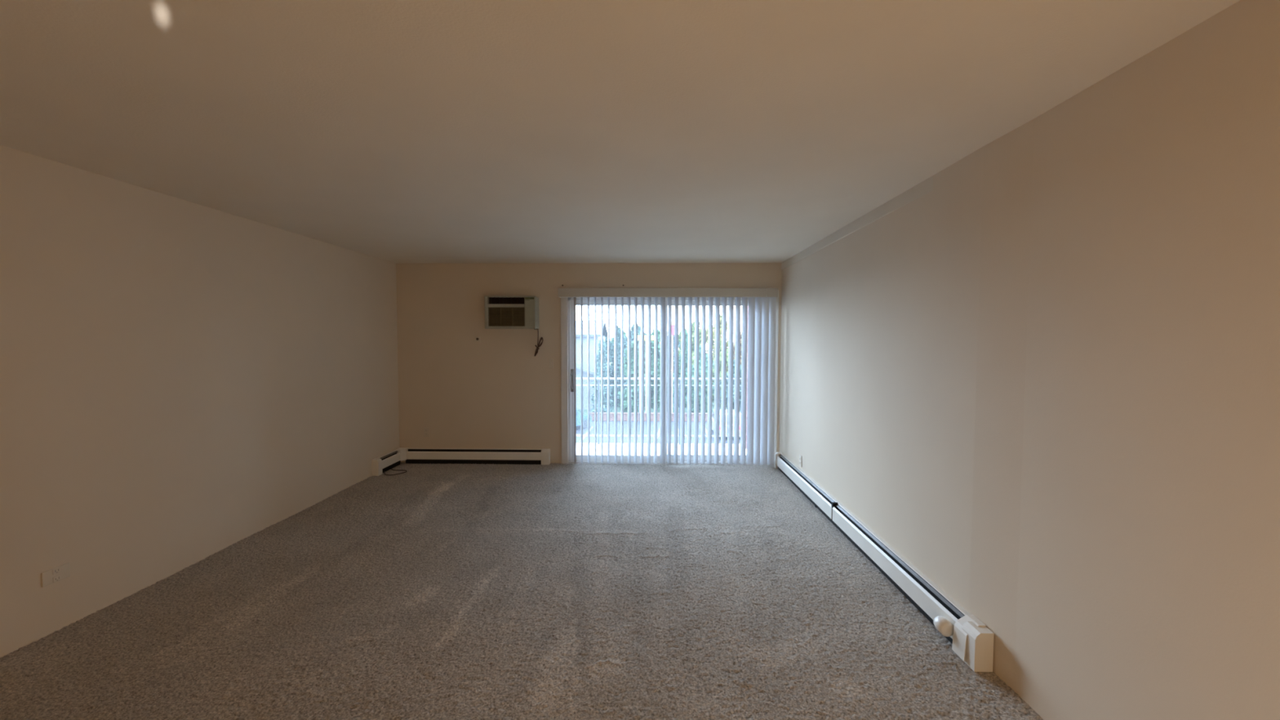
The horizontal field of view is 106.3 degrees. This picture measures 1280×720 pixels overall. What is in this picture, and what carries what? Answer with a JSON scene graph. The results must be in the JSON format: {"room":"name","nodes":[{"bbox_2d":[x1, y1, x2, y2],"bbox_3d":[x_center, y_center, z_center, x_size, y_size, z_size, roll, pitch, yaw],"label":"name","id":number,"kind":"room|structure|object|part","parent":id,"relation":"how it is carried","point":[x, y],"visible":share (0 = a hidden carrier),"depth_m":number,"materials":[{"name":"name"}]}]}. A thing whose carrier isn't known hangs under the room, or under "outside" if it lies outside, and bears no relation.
{"room":"empty living room","nodes":[
{"label":"empty living room","id":0,"kind":"room"},
{"bbox_2d":[0,144,399,657],"bbox_3d":[-3.139,0.265,0.982,0.150,2.460,10.115,0,2,1],"label":"wall","id":1,"kind":"structure","parent":0,"point":[181,380],"depth_m":3.00,"materials":[{"name":"beige paint"}]},
{"bbox_2d":[40,562,70,587],"bbox_3d":[-3.031,1.115,2.493,0.010,0.075,0.118,0,2,1],"label":"wall outlet","id":2,"kind":"object","parent":1,"relation":"attached to","point":[56,574],"visible":1,"depth_m":2.49,"materials":[{"name":"plastic"}]},
{"bbox_2d":[52,566,60,574],"bbox_3d":[-3.029,1.094,2.492,0.004,0.028,0.034,0,2,1],"label":"socket","id":3,"kind":"object","parent":2,"relation":"attached to","point":[56,571],"depth_m":2.49,"materials":[{"name":"plastic"}]},
{"bbox_2d":[53,574,61,582],"bbox_3d":[-3.029,1.136,2.494,0.004,0.028,0.034,0,2,1],"label":"socket","id":4,"kind":"object","parent":2,"relation":"attached to","point":[56,578],"depth_m":2.49,"materials":[{"name":"plastic"}]},
{"bbox_2d":[0,462,1043,719],"bbox_3d":[-0.728,1.478,1.032,4.675,0.026,9.906,0,2,1],"label":"floor","id":5,"kind":"structure","parent":0,"point":[555,591],"depth_m":2.57,"materials":[{"name":"grey carpet"}]},
{"bbox_2d":[383,468,407,475],"bbox_3d":[-2.790,1.269,5.431,0.250,0.013,0.222,1,3,20],"label":"loose cable","id":6,"kind":"object","parent":5,"relation":"on","point":[390,468],"visible":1,"depth_m":5.41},
{"bbox_2d":[371,447,550,475],"bbox_3d":[-2.041,1.189,5.613,1.867,0.182,0.600,0,2,1],"label":"baseboard heater","id":7,"kind":"object","parent":5,"relation":"on","point":[391,460],"visible":1,"depth_m":5.84,"materials":[{"name":"beige metal"}]},
{"bbox_3d":[-2.960,1.179,5.613,0.030,0.158,0.425,0,2,1],"label":"plate","id":8,"kind":"part","parent":7,"relation":"part of","materials":[{"name":"white metal"}]},
{"bbox_3d":[-2.911,1.175,5.612,0.012,0.096,0.425,0,2,1],"label":"panel","id":9,"kind":"part","parent":7,"relation":"part of","materials":[{"name":"white metal"}]},
{"bbox_3d":[-2.029,1.166,5.848,1.672,0.096,0.012,0,2,1],"label":"panel","id":10,"kind":"part","parent":7,"relation":"part of","materials":[{"name":"white metal"}]},
{"bbox_3d":[-2.028,1.169,5.897,1.672,0.158,0.030,0,2,1],"label":"plate","id":11,"kind":"part","parent":7,"relation":"part of","materials":[{"name":"white metal"}]},
{"bbox_2d":[395,262,782,463],"bbox_3d":[-0.635,0.059,5.912,4.661,2.460,0.150,0,2,1],"label":"wall","id":12,"kind":"structure","parent":0,"point":[493,392],"depth_m":5.85,"materials":[{"name":"beige paint"}]},
{"bbox_2d":[423,427,429,436],"bbox_3d":[-2.628,0.887,5.907,0.072,0.115,0.010,0,2,1],"label":"wall outlet","id":13,"kind":"object","parent":12,"relation":"attached to","point":[426,430],"visible":1,"depth_m":5.90,"materials":[{"name":"plastic"}]},
{"bbox_2d":[475,336,479,342],"bbox_3d":[-1.979,-0.255,5.840,0.066,0.070,0.020,0,2,1],"label":"cable jack","id":14,"kind":"object","parent":12,"relation":"attached to","point":[477,338],"visible":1,"depth_m":5.84,"materials":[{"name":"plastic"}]},
{"bbox_2d":[484,295,542,356],"bbox_3d":[-1.496,-0.398,5.732,0.656,0.715,0.204,0,2,1],"label":"air conditioner","id":15,"kind":"object","parent":12,"relation":"attached to","point":[501,312],"visible":1,"depth_m":5.64,"materials":[{"name":"beige plastic"}]},
{"bbox_2d":[488,306,524,326],"bbox_3d":[-1.569,-0.509,5.649,0.427,0.221,0.024,0,2,1],"label":"grille","id":16,"kind":"object","parent":15,"relation":"attached to","point":[497,316],"depth_m":5.64,"materials":[{"name":"brown plastic"}]},
{"bbox_2d":[490,297,523,303],"bbox_3d":[-1.568,-0.698,5.657,0.384,0.078,0.032,0,2,1],"label":"air vent","id":17,"kind":"object","parent":15,"relation":"attached to","point":[493,300],"depth_m":5.67,"materials":[{"name":"black plastic"}]},
{"bbox_3d":[-1.288,-0.567,5.652,0.123,0.346,0.062,0,2,1],"label":"control panel","id":18,"kind":"part","parent":15,"relation":"part of","materials":[{"name":"beige plastic"}]},
{"bbox_3d":[-1.518,-0.564,5.753,0.586,0.377,0.150,0,2,1],"label":"casing","id":19,"kind":"part","parent":15,"relation":"part of","materials":[{"name":"beige plastic"}]},
{"bbox_3d":[-1.221,-0.214,5.795,0.109,0.344,0.037,0,2,1],"label":"power cord","id":20,"kind":"part","parent":15,"relation":"part of","materials":[{"name":"black rubber"}]},
{"bbox_2d":[560,297,568,463],"bbox_3d":[-0.919,0.214,5.840,0.082,2.115,0.018,0,2,1],"label":"trim","id":21,"kind":"structure","parent":12,"relation":"attached to","point":[564,353],"depth_m":5.83,"materials":[{"name":"paint"}]},
{"bbox_2d":[568,297,763,465],"bbox_3d":[0.363,0.265,5.881,2.475,2.045,0.169,0,2,1],"label":"door","id":22,"kind":"structure","parent":12,"relation":"in","point":[571,300],"depth_m":5.86,"materials":[{"name":"plastic"}]},
{"bbox_3d":[-0.833,0.252,5.844,0.050,0.280,0.049,0,2,1],"label":"handle","id":23,"kind":"part","parent":22,"relation":"part of","materials":[{"name":"grey metal"}]},
{"bbox_3d":[-0.268,0.263,5.878,1.203,1.973,0.040,0,2,1],"label":"panel","id":24,"kind":"part","parent":22,"relation":"part of","materials":[{"name":"glass"}]},
{"bbox_3d":[0.929,0.264,5.904,1.335,1.973,0.040,0,2,1],"label":"panel","id":25,"kind":"part","parent":22,"relation":"part of","materials":[{"name":"glass"}]},
{"bbox_2d":[557,288,777,465],"bbox_3d":[0.322,0.202,5.739,2.573,2.094,0.162,0,2,1],"label":"vertical blind","id":26,"kind":"object","parent":12,"relation":"attached to","point":[761,326],"visible":1,"depth_m":5.71,"materials":[{"name":"plastic"}]},
{"bbox_3d":[0.378,1.240,5.727,2.319,0.021,0.012,0,2,1],"label":"spacer chain","id":27,"kind":"part","parent":26,"relation":"part of","materials":[{"name":"white plastic"}]},
{"bbox_2d":[771,289,778,465],"bbox_3d":[1.631,0.221,5.790,0.057,2.115,0.018,0,2,1],"label":"trim","id":28,"kind":"structure","parent":12,"relation":"attached to","point":[777,298],"depth_m":5.78,"materials":[{"name":"paint"}]},
{"bbox_2d":[0,0,1239,263],"bbox_3d":[-0.727,-1.017,0.879,4.971,0.120,10.115,0,2,1],"label":"ceiling","id":29,"kind":"structure","parent":0,"point":[397,131],"depth_m":1.89,"materials":[{"name":"paint"}]},
{"bbox_2d":[576,443,746,454],"bbox_3d":[-0.023,1.354,6.601,4.100,0.175,1.130,0,2,1],"label":"balcony slab","id":30,"kind":"object","parent":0,"point":[578,445],"visible":0.04,"depth_m":6.77,"materials":[{"name":"concrete"}]},
{"bbox_2d":[576,377,741,444],"bbox_3d":[-0.257,0.756,7.065,3.510,0.989,0.040,0,2,1],"label":"balcony railing","id":31,"kind":"object","parent":30,"relation":"on","point":[598,384],"visible":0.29,"depth_m":7.05,"materials":[{"name":"metal"}]},
{"bbox_3d":[-0.609,0.767,7.073,0.028,0.965,0.028,0,2,1],"label":"post","id":32,"kind":"part","parent":31,"relation":"part of","materials":[{"name":"metal"}]},
{"bbox_3d":[-0.258,1.116,7.081,3.510,0.018,0.026,0,2,1],"label":"rail","id":33,"kind":"part","parent":31,"relation":"part of","materials":[{"name":"metal"}]},
{"bbox_3d":[-0.256,0.274,7.045,3.510,0.024,0.040,0,2,1],"label":"rail","id":34,"kind":"part","parent":31,"relation":"part of","materials":[{"name":"metal"}]},
{"bbox_3d":[-0.257,0.372,7.049,3.510,0.012,0.020,0,2,1],"label":"rail","id":35,"kind":"part","parent":31,"relation":"part of","materials":[{"name":"metal"}]},
{"bbox_3d":[0.588,0.770,7.049,0.028,0.965,0.028,0,2,1],"label":"post","id":36,"kind":"part","parent":31,"relation":"part of","materials":[{"name":"metal"}]},
{"bbox_2d":[746,306,755,448],"bbox_3d":[1.605,-0.044,6.469,0.209,2.646,1.068,0,2,1],"label":"brick wall","id":37,"kind":"structure","parent":0,"point":[748,306],"depth_m":6.75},
{"bbox_2d":[778,0,1279,719],"bbox_3d":[1.676,0.278,0.887,0.160,2.460,10.115,0,2,1],"label":"wall","id":38,"kind":"structure","parent":0,"point":[1046,378],"depth_m":1.73,"materials":[{"name":"beige paint"}]},
{"bbox_2d":[799,454,801,466],"bbox_3d":[1.670,1.051,5.002,0.010,0.118,0.075,0,2,1],"label":"wall outlet","id":39,"kind":"object","parent":38,"relation":"attached to","point":[800,455],"visible":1,"depth_m":4.99,"materials":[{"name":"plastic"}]},
{"bbox_2d":[781,175,933,270],"bbox_3d":[1.672,-1.053,4.209,0.026,0.084,3.065,0,2,1],"label":"trim","id":40,"kind":"structure","parent":38,"relation":"attached to","point":[925,187],"depth_m":3.44,"materials":[{"name":"beige paint"}]},
{"bbox_2d":[774,452,994,671],"bbox_3d":[1.587,1.264,3.965,0.134,0.187,3.533,0,2,1],"label":"baseboard heater","id":41,"kind":"object","parent":38,"relation":"attached to","point":[971,639],"visible":1,"depth_m":2.81,"materials":[{"name":"beige metal"}]},
{"bbox_3d":[1.607,1.225,4.825,0.012,0.114,1.711,0,2,1],"label":"panel","id":42,"kind":"part","parent":41,"relation":"part of","materials":[{"name":"white metal"}]},
{"bbox_3d":[1.640,1.257,4.003,0.030,0.158,3.355,0,2,1],"label":"plate","id":43,"kind":"part","parent":41,"relation":"part of","materials":[{"name":"white metal"}]},
{"bbox_3d":[1.574,1.298,3.140,0.012,0.114,1.624,0,2,1],"label":"panel","id":44,"kind":"part","parent":41,"relation":"part of","materials":[{"name":"white metal"}]},
{"bbox_3d":[1.526,1.335,2.420,0.072,0.072,0.091,0,2,1],"label":"valve knob","id":45,"kind":"part","parent":41,"relation":"part of","materials":[{"name":"white plastic"}]},
{"label":"outside","id":46,"kind":"structure","parent":0,"visible":0},
{"bbox_2d":[576,421,740,444],"bbox_3d":[1.455,3.412,73.999,120.000,0.300,132.400,0,2,1],"label":"ground","id":47,"kind":"structure","parent":46,"point":[611,423],"depth_m":32.96,"materials":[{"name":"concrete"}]},
{"bbox_2d":[576,408,591,428],"bbox_3d":[-5.344,4.130,33.812,1.820,1.680,4.320,1,3,29],"label":"car","id":48,"kind":"object","parent":47,"relation":"on","point":[578,413],"visible":0.09,"depth_m":34.37,"materials":[{"name":"blue paint"}]},
{"bbox_2d":[579,426,593,441],"bbox_3d":[-3.612,5.012,32.798,0.140,0.012,5.101,0,2,3],"label":"parking line","id":49,"kind":"object","parent":47,"relation":"on","point":[592,427],"visible":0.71,"depth_m":32.86,"materials":[{"name":"paint"}]},
{"bbox_2d":[589,412,707,421],"bbox_3d":[2.211,4.497,37.840,12.382,0.630,0.400,0,2,1],"label":"wall","id":50,"kind":"structure","parent":47,"relation":"on","point":[592,414],"depth_m":37.74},
{"bbox_2d":[577,362,727,415],"bbox_3d":[1.749,2.620,88.776,120.000,0.060,100.800,0,2,1],"label":"lawn","id":51,"kind":"structure","parent":47,"relation":"on","point":[585,411],"depth_m":43.86,"materials":[{"name":"green plant"}]},
{"bbox_2d":[575,320,607,409],"bbox_3d":[-7.757,0.261,46.867,8.600,8.287,8.700,0,2,1],"label":"house","id":52,"kind":"structure","parent":51,"relation":"on","point":[577,322],"depth_m":43.67,"materials":[{"name":"white"}]},
{"bbox_2d":[589,339,614,414],"bbox_3d":[-3.263,1.603,41.032,2.311,6.943,2.183,0,2,1],"label":"tree","id":53,"kind":"object","parent":51,"relation":"on","point":[598,357],"visible":0.44,"depth_m":40.86,"materials":[{"name":"green plant"}]},
{"bbox_2d":[604,337,613,384],"bbox_3d":[-5.426,-0.201,68.290,4.082,8.725,4.680,0,2,1],"label":"tree","id":54,"kind":"object","parent":51,"relation":"on","point":[606,338],"visible":0.09,"depth_m":67.08,"materials":[{"name":"green plant"}]},
{"bbox_2d":[609,328,626,365],"bbox_3d":[-3.872,-1.447,90.154,5.582,9.594,5.930,0,2,1],"label":"tree","id":55,"kind":"object","parent":51,"relation":"on","point":[624,333],"visible":0.06,"depth_m":89.47,"materials":[{"name":"green plant"}]},
{"bbox_2d":[609,324,626,405],"bbox_3d":[-2.077,0.758,46.151,2.430,8.404,2.772,0,2,1],"label":"tree","id":56,"kind":"object","parent":51,"relation":"on","point":[619,338],"visible":0.47,"depth_m":45.77,"materials":[{"name":"green plant"}]},
{"bbox_2d":[620,322,640,387],"bbox_3d":[-0.689,0.210,53.210,4.499,8.974,4.140,-1,3,-27],"label":"tree","id":57,"kind":"object","parent":51,"relation":"on","point":[625,338],"visible":0.17,"depth_m":52.70,"materials":[{"name":"green plant"}]},
{"bbox_2d":[617,342,645,412],"bbox_3d":[-0.584,1.786,41.117,3.106,6.676,2.776,0,2,1],"label":"tree","id":58,"kind":"object","parent":51,"relation":"on","point":[625,359],"visible":0.34,"depth_m":40.76,"materials":[{"name":"green plant"}]},
{"bbox_2d":[638,324,647,347],"bbox_3d":[-0.074,-0.428,68.115,4.760,9.255,5.379,0,2,1],"label":"tree","id":59,"kind":"object","parent":51,"relation":"on","point":[645,334],"visible":0.02,"depth_m":67.47,"materials":[{"name":"green plant"}]},
{"bbox_2d":[637,335,653,412],"bbox_3d":[0.374,1.373,39.110,1.462,6.757,0.190,0,2,1],"label":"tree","id":60,"kind":"object","parent":51,"relation":"on","point":[638,336],"visible":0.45,"depth_m":39.02,"materials":[{"name":"green plant"}]},
{"bbox_3d":[0.008,1.563,39.130,0.166,6.374,0.166,1,3,24],"label":"post","id":61,"kind":"part","parent":60,"relation":"part of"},
{"bbox_3d":[0.520,1.564,39.120,0.166,6.374,0.166,1,3,24],"label":"post","id":62,"kind":"part","parent":60,"relation":"part of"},
{"bbox_2d":[644,340,660,406],"bbox_3d":[1.107,1.322,46.012,3.278,7.165,3.418,0,2,1],"label":"tree","id":63,"kind":"object","parent":51,"relation":"on","point":[653,342],"visible":0.27,"depth_m":45.58,"materials":[{"name":"green plant"}]},
{"bbox_2d":[644,327,660,364],"bbox_3d":[3.196,-1.979,101.909,6.134,10.298,6.026,0,2,1],"label":"tree","id":64,"kind":"object","parent":51,"relation":"on","point":[653,331],"visible":0.07,"depth_m":101.33,"materials":[{"name":"green plant"}]},
{"bbox_2d":[650,359,679,413],"bbox_3d":[2.331,1.517,41.030,2.793,7.304,2.125,1,3,29],"label":"tree","id":65,"kind":"object","parent":51,"relation":"on","point":[659,371],"visible":0.06,"depth_m":40.80,"materials":[{"name":"green plant"}]},
{"bbox_2d":[657,335,679,373],"bbox_3d":[4.184,-0.096,68.017,4.506,8.607,4.485,2,3,32],"label":"tree","id":66,"kind":"object","parent":51,"relation":"on","point":[659,351],"visible":0.08,"depth_m":67.15,"materials":[{"name":"green plant"}]},
{"bbox_2d":[671,324,674,413],"bbox_3d":[2.589,0.946,39.047,0.433,7.623,0.190,0,2,1],"label":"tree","id":67,"kind":"object","parent":51,"relation":"on","point":[673,326],"visible":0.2,"depth_m":38.95,"materials":[{"name":"green plant"}]},
{"bbox_3d":[2.588,1.352,39.070,0.166,6.810,0.166,1,3,24],"label":"post","id":68,"kind":"part","parent":67,"relation":"part of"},
{"bbox_2d":[673,328,688,355],"bbox_3d":[8.071,-1.449,89.861,5.413,9.519,5.577,0,2,1],"label":"tree","id":69,"kind":"object","parent":51,"relation":"on","point":[679,333],"visible":0.09,"depth_m":89.18,"materials":[{"name":"green plant"}]},
{"bbox_2d":[672,330,693,408],"bbox_3d":[4.432,1.019,45.871,2.296,7.843,2.792,1,3,24],"label":"tree","id":70,"kind":"object","parent":51,"relation":"on","point":[686,333],"visible":0.31,"depth_m":45.58,"materials":[{"name":"green plant"}]},
{"bbox_2d":[678,320,701,387],"bbox_3d":[6.026,0.022,52.955,4.050,9.594,3.814,0,2,-10],"label":"tree","id":71,"kind":"object","parent":51,"relation":"on","point":[693,322],"visible":0.11,"depth_m":52.54,"materials":[{"name":"green plant"}]},
{"bbox_2d":[684,345,714,413],"bbox_3d":[5.184,1.895,41.098,2.866,6.486,3.074,-1,3,-19],"label":"tree","id":72,"kind":"object","parent":51,"relation":"on","point":[700,347],"visible":0.32,"depth_m":40.51,"materials":[{"name":"green plant"}]},
{"bbox_2d":[706,313,734,377],"bbox_3d":[10.030,-0.840,61.798,6.072,10.446,6.383,0,2,1],"label":"tree","id":73,"kind":"object","parent":51,"relation":"on","point":[713,325],"visible":0.12,"depth_m":60.48,"materials":[{"name":"green plant"}]},
{"bbox_2d":[711,339,733,406],"bbox_3d":[7.646,1.493,45.871,3.494,6.985,3.138,0,2,1],"label":"tree","id":74,"kind":"object","parent":51,"relation":"on","point":[720,362],"visible":0.18,"depth_m":45.28,"materials":[{"name":"green plant"}]},
{"bbox_2d":[719,360,741,412],"bbox_3d":[8.172,2.472,40.965,3.144,5.127,3.044,0,2,1],"label":"tree","id":75,"kind":"object","parent":51,"relation":"on","point":[726,380],"visible":0.25,"depth_m":40.43,"materials":[{"name":"green plant"}]},
{"bbox_2d":[727,330,742,382],"bbox_3d":[11.255,0.688,52.835,3.919,7.976,3.935,2,3,41],"label":"tree","id":76,"kind":"object","parent":51,"relation":"on","point":[740,331],"visible":0.09,"depth_m":52.54,"materials":[{"name":"green plant"}]},
{"bbox_2d":[711,409,740,438],"bbox_3d":[5.764,4.203,32.591,1.820,1.680,4.320,0,2,1],"label":"car","id":77,"kind":"object","parent":47,"relation":"on","point":[713,413],"visible":0.16,"depth_m":30.71,"materials":[{"name":"white paint"}]}
]}

